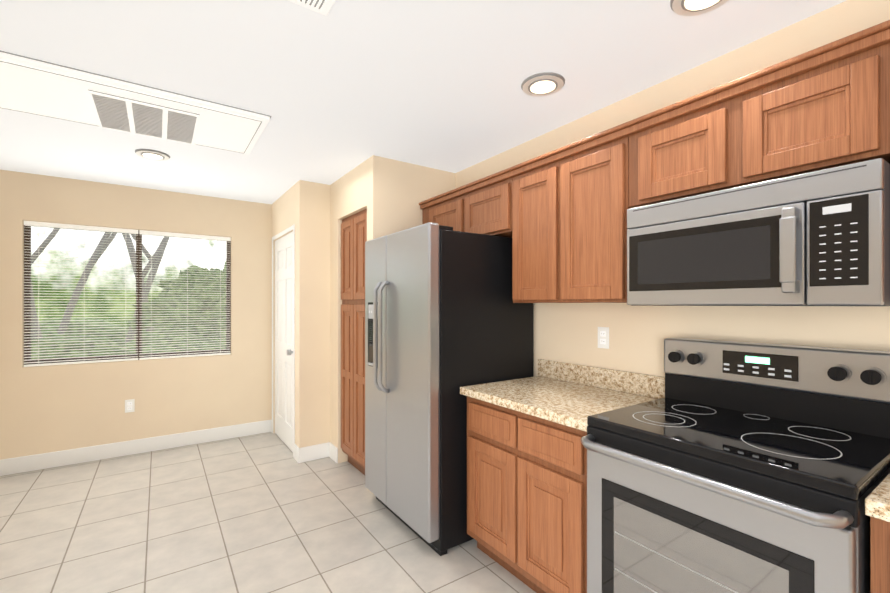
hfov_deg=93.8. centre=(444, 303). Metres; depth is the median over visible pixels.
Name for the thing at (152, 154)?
recessed light
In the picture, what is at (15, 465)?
baseboard
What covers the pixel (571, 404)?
countertop
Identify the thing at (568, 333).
wall
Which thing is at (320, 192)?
wall
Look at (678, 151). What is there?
upper cabinet
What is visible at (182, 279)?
trees
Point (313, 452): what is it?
baseboard
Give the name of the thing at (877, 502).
countertop
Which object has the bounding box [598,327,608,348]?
electrical outlet
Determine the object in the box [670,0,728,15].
recessed light
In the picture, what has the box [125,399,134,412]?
electrical outlet
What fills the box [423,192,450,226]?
upper cabinet
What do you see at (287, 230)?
door frame
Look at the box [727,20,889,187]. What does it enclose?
upper cabinet
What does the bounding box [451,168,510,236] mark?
upper cabinet
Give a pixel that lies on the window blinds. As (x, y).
(97, 228)
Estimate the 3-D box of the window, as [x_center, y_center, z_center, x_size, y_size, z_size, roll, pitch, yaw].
[-2.852,-0.081,3.878,1.527,1.205,0.045,0,0,-35]
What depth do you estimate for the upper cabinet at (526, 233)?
2.29 m
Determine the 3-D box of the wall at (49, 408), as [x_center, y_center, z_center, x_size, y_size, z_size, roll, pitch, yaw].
[-2.549,0.152,4.059,3.600,2.440,0.100,0,0,-35]
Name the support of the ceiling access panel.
attached to the ceiling
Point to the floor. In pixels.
(267, 512)
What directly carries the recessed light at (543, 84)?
in the ceiling
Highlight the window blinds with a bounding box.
[24,221,230,366]
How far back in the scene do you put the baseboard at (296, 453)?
3.62 m
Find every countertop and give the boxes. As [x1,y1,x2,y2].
[460,376,656,431]
[865,473,889,521]
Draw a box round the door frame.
[272,224,294,456]
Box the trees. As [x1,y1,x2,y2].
[31,228,225,358]
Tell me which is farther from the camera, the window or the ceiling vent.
the window
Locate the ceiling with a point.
(340, 89)
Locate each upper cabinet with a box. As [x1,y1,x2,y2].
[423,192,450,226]
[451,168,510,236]
[507,156,542,302]
[543,124,630,302]
[627,84,728,207]
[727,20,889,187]
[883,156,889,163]
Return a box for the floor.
[0,432,535,592]
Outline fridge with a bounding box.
[365,222,532,555]
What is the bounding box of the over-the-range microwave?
[627,158,889,305]
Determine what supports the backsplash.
attached to the wall at (568, 333)
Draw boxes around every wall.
[0,170,271,459]
[272,180,311,447]
[312,182,329,444]
[330,155,454,493]
[455,0,889,376]
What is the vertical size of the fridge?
1.805 m
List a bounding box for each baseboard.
[0,420,270,475]
[294,444,299,462]
[300,442,329,462]
[329,442,337,462]
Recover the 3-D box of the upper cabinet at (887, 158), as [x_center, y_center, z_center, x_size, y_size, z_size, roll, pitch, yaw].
[1.489,-0.383,1.063,0.334,0.755,0.435,0,0,-35]
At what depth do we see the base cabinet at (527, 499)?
1.90 m
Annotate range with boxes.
[580,338,889,592]
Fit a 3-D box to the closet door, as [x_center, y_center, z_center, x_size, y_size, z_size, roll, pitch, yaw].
[-1.584,0.349,4.073,0.089,2.029,0.804,0,0,-35]
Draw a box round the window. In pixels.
[24,225,230,364]
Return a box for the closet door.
[275,231,292,451]
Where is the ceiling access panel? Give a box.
[0,51,270,154]
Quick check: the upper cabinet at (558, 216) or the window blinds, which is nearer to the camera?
the upper cabinet at (558, 216)
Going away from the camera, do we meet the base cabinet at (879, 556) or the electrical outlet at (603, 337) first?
the base cabinet at (879, 556)
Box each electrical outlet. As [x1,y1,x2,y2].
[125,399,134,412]
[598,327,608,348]
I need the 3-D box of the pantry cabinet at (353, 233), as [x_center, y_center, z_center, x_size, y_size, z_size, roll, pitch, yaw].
[-0.691,0.323,3.370,0.112,2.097,0.594,0,0,-35]
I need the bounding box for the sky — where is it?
[31,226,225,328]
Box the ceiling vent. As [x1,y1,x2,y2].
[288,0,335,15]
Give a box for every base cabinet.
[467,396,586,592]
[870,517,889,592]
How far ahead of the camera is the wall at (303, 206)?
3.63 m
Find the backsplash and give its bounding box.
[538,359,664,398]
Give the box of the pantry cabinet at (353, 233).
[341,209,366,474]
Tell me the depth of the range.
1.33 m
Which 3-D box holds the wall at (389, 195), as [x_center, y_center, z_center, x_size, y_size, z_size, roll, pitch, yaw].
[-0.474,0.151,3.574,0.730,2.440,0.910,0,0,-35]
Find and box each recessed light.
[135,149,169,160]
[521,72,564,96]
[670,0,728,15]
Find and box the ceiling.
[0,0,846,203]
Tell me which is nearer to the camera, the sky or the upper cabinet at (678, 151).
the upper cabinet at (678, 151)
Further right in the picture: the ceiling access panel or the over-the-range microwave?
the over-the-range microwave
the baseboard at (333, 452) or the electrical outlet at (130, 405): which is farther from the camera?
the electrical outlet at (130, 405)

